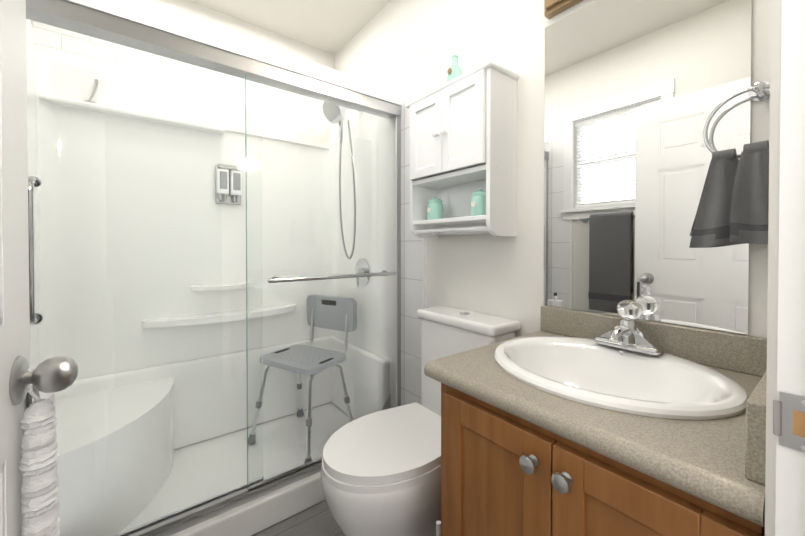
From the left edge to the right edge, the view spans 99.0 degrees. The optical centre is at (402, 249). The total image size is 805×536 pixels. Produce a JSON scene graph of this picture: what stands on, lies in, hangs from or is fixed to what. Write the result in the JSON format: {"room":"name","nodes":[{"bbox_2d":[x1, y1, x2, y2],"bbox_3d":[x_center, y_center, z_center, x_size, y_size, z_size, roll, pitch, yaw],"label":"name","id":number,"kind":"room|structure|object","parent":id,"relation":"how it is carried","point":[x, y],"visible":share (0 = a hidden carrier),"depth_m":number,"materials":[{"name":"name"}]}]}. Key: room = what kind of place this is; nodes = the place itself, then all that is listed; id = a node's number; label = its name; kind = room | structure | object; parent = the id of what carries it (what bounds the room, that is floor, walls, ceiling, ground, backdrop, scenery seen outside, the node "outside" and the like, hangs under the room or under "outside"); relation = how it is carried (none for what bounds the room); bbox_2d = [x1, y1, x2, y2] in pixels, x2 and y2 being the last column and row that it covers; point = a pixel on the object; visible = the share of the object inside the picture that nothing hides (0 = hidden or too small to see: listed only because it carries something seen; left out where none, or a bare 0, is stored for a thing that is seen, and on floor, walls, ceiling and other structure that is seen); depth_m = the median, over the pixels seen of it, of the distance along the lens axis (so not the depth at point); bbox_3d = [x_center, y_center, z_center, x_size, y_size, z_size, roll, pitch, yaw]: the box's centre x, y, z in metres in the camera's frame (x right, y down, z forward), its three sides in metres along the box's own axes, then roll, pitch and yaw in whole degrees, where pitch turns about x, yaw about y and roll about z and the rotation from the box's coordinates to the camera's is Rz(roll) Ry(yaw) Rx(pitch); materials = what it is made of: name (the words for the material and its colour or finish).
{"room":"bathroom","nodes":[
{"label":"bathroom","id":0,"kind":"room"},
{"bbox_2d":[31,0,334,68],"bbox_3d":[-1.124,-0.130,2.082,1.720,2.560,0.100,0,1,-38],"label":"wall","id":1,"kind":"structure","parent":0,"point":[193,11],"depth_m":2.11,"materials":[{"name":"white paint"}]},
{"bbox_2d":[33,21,331,123],"bbox_3d":[-1.091,-0.949,2.030,1.504,0.300,0.008,0,1,-38],"label":"wall tile","id":2,"kind":"structure","parent":1,"relation":"attached to","point":[137,56],"depth_m":1.86,"materials":[{"name":"white tile"}]},
{"bbox_2d":[189,0,390,54],"bbox_3d":[-0.227,-1.422,0.909,1.720,0.050,3.030,0,1,-38],"label":"ceiling","id":3,"kind":"structure","parent":0,"point":[333,27],"depth_m":2.08,"materials":[{"name":"white paint"}]},
{"bbox_2d":[252,500,342,535],"bbox_3d":[-0.227,1.188,0.938,1.720,0.050,3.030,0,1,-38],"label":"floor","id":4,"kind":"structure","parent":0,"point":[317,519],"depth_m":1.44,"materials":[{"name":"grey tile"}]},
{"bbox_2d":[26,30,399,535],"bbox_3d":[-0.837,0.139,1.714,1.504,2.030,0.822,0,1,-38],"label":"shower stall","id":5,"kind":"object","parent":4,"relation":"on","point":[253,517],"visible":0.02,"depth_m":1.84,"materials":[{"name":"white plastic"}]},
{"bbox_2d":[84,79,97,102],"bbox_3d":[-1.484,-0.759,1.639,0.047,0.127,0.042,0,1,-38],"label":"shelf","id":6,"kind":"object","parent":5,"relation":"on","point":[94,89],"depth_m":1.64,"materials":[{"name":"plastic"}]},
{"bbox_2d":[215,164,242,204],"bbox_3d":[-1.013,-0.380,2.009,0.140,0.222,0.066,0,1,-38],"label":"dispenser","id":7,"kind":"object","parent":5,"relation":"attached to","point":[225,168],"depth_m":1.99,"materials":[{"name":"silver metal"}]},
{"bbox_2d":[248,295,356,463],"bbox_3d":[-0.552,0.685,1.975,0.483,0.781,0.450,0,1,30],"label":"chair","id":8,"kind":"object","parent":5,"relation":"on","point":[317,301],"depth_m":1.99,"materials":[{"name":"grey plastic"}]},
{"bbox_2d":[322,101,369,286],"bbox_3d":[-0.346,-0.336,2.050,0.256,1.127,0.170,0,1,-38],"label":"shower fixture","id":9,"kind":"object","parent":5,"relation":"attached to","point":[361,280],"depth_m":2.05,"materials":[{"name":"silver metal"}]},
{"bbox_2d":[321,306,520,535],"bbox_3d":[0.002,0.707,1.298,0.698,0.903,0.557,0,1,-38],"label":"toilet","id":10,"kind":"object","parent":4,"relation":"on","point":[380,473],"visible":0.5,"depth_m":1.10,"materials":[{"name":"white ceramic"}]},
{"bbox_2d":[436,521,440,535],"bbox_3d":[0.102,0.968,0.976,0.084,0.390,0.084,0,1,-38],"label":"toilet brush","id":11,"kind":"object","parent":4,"relation":"on","point":[438,528],"visible":0.91,"depth_m":0.97,"materials":[{"name":"white plastic"}]},
{"bbox_2d":[424,300,766,535],"bbox_3d":[0.456,0.652,0.813,0.581,1.025,0.602,0,1,-38],"label":"bathroom vanity","id":12,"kind":"object","parent":4,"relation":"on","point":[570,422],"visible":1,"depth_m":0.67,"materials":[{"name":"brown wood"}]},
{"bbox_2d":[335,0,770,337],"bbox_3d":[0.413,-0.123,1.419,0.100,2.560,3.030,0,1,-38],"label":"wall","id":13,"kind":"structure","parent":0,"point":[491,274],"depth_m":1.36,"materials":[{"name":"white paint"}]},
{"bbox_2d":[26,0,401,535],"bbox_3d":[-0.614,0.095,1.425,1.512,1.874,0.120,0,1,-38],"label":"shower door frame","id":14,"kind":"object","parent":13,"relation":"attached to","point":[134,24],"visible":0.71,"depth_m":1.35,"materials":[{"name":"grey"}]},
{"bbox_2d":[345,45,425,405],"bbox_3d":[-0.192,0.065,2.111,0.012,2.170,0.998,0,1,-38],"label":"wall tile","id":15,"kind":"structure","parent":13,"relation":"attached to","point":[407,76],"depth_m":1.81,"materials":[{"name":"white tile"}]},
{"bbox_2d":[406,60,518,237],"bbox_3d":[0.217,-0.359,1.423,0.203,0.612,0.474,0,1,-38],"label":"upper cabinet","id":16,"kind":"object","parent":13,"relation":"attached to","point":[463,137],"visible":1,"depth_m":1.31,"materials":[{"name":"white wood"}]},
{"bbox_2d":[427,197,443,219],"bbox_3d":[0.144,-0.183,1.520,0.076,0.105,0.074,0,1,-38],"label":"jar","id":17,"kind":"object","parent":16,"relation":"in","point":[435,209],"visible":0.85,"depth_m":1.49,"materials":[{"name":"green ceramic"}]},
{"bbox_2d":[447,43,461,81],"bbox_3d":[0.221,-0.768,1.447,0.069,0.204,0.068,0,1,-38],"label":"bottle","id":18,"kind":"object","parent":16,"relation":"on","point":[454,70],"visible":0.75,"depth_m":1.43,"materials":[{"name":"green glass"}]},
{"bbox_2d":[470,189,485,215],"bbox_3d":[0.295,-0.180,1.308,0.076,0.105,0.074,0,1,-38],"label":"jar","id":19,"kind":"object","parent":16,"relation":"in","point":[478,203],"visible":0.73,"depth_m":1.28,"materials":[{"name":"green ceramic"}]},
{"bbox_2d":[544,0,582,18],"bbox_3d":[0.604,-0.915,0.932,0.184,0.226,0.540,0,1,-38],"label":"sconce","id":20,"kind":"object","parent":13,"relation":"attached to","point":[552,8],"visible":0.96,"depth_m":1.15,"materials":[{"name":"brown wood"}]},
{"bbox_2d":[544,0,751,334],"bbox_3d":[0.660,-0.290,1.011,0.006,0.976,0.515,0,1,-38],"label":"mirror","id":21,"kind":"object","parent":13,"relation":"attached to","point":[637,92],"visible":0.91,"depth_m":0.98,"materials":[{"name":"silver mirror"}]},
{"bbox_2d":[703,81,769,161],"bbox_3d":[0.803,-0.294,0.790,0.052,0.186,0.169,0,1,-38],"label":"towel ring","id":22,"kind":"object","parent":13,"relation":"attached to","point":[758,91],"visible":0.56,"depth_m":0.80,"materials":[{"name":"silver metal"}]},
{"bbox_2d":[689,148,740,247],"bbox_3d":[0.752,-0.120,0.824,0.055,0.231,0.102,0,1,-38],"label":"towel","id":23,"kind":"object","parent":22,"relation":"hanging from","point":[711,226],"visible":0.83,"depth_m":0.81,"materials":[{"name":"grey fabric"}]},
{"bbox_2d":[730,140,768,243],"bbox_3d":[0.771,-0.122,0.739,0.051,0.221,0.091,0,1,-38],"label":"towel","id":24,"kind":"object","parent":22,"relation":"hanging from","point":[749,211],"visible":0.88,"depth_m":0.74,"materials":[{"name":"grey fabric"}]},
{"bbox_2d":[765,0,781,535],"bbox_3d":[0.269,-0.109,0.201,1.620,2.560,0.120,0,1,-38],"label":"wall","id":25,"kind":"structure","parent":0,"point":[773,240],"depth_m":0.39,"materials":[{"name":"white paint"}]},
{"bbox_2d":[0,0,77,535],"bbox_3d":[-0.382,0.157,0.242,0.163,2.012,0.757,0,1,-38],"label":"door","id":26,"kind":"structure","parent":25,"relation":"in","point":[53,374],"depth_m":0.49,"materials":[{"name":"white paint"}]},
{"bbox_2d":[19,368,59,535],"bbox_3d":[-0.544,0.466,0.519,0.045,0.584,0.080,0,1,-38],"label":"towel","id":27,"kind":"object","parent":26,"relation":"hanging from","point":[39,460],"visible":1,"depth_m":0.50,"materials":[{"name":"white fabric"}]},
{"bbox_2d":[773,0,804,535],"bbox_3d":[0.126,0.115,0.095,0.860,2.115,0.144,0,1,-38],"label":"door frame","id":28,"kind":"structure","parent":25,"relation":"attached to","point":[789,417],"depth_m":0.37,"materials":[{"name":"white paint"}]},
{"bbox_3d":[-0.837,-0.111,0.388,0.100,2.560,2.930,0,1,-38],"label":"wall","id":29,"kind":"structure","parent":0,"visible":0},
{"bbox_2d":[26,19,32,40],"bbox_3d":[-1.384,0.075,1.188,0.012,2.170,0.998,0,1,-38],"label":"wall tile","id":30,"kind":"structure","parent":29,"relation":"attached to","point":[29,28],"depth_m":1.51,"materials":[{"name":"white tile"}]}
]}

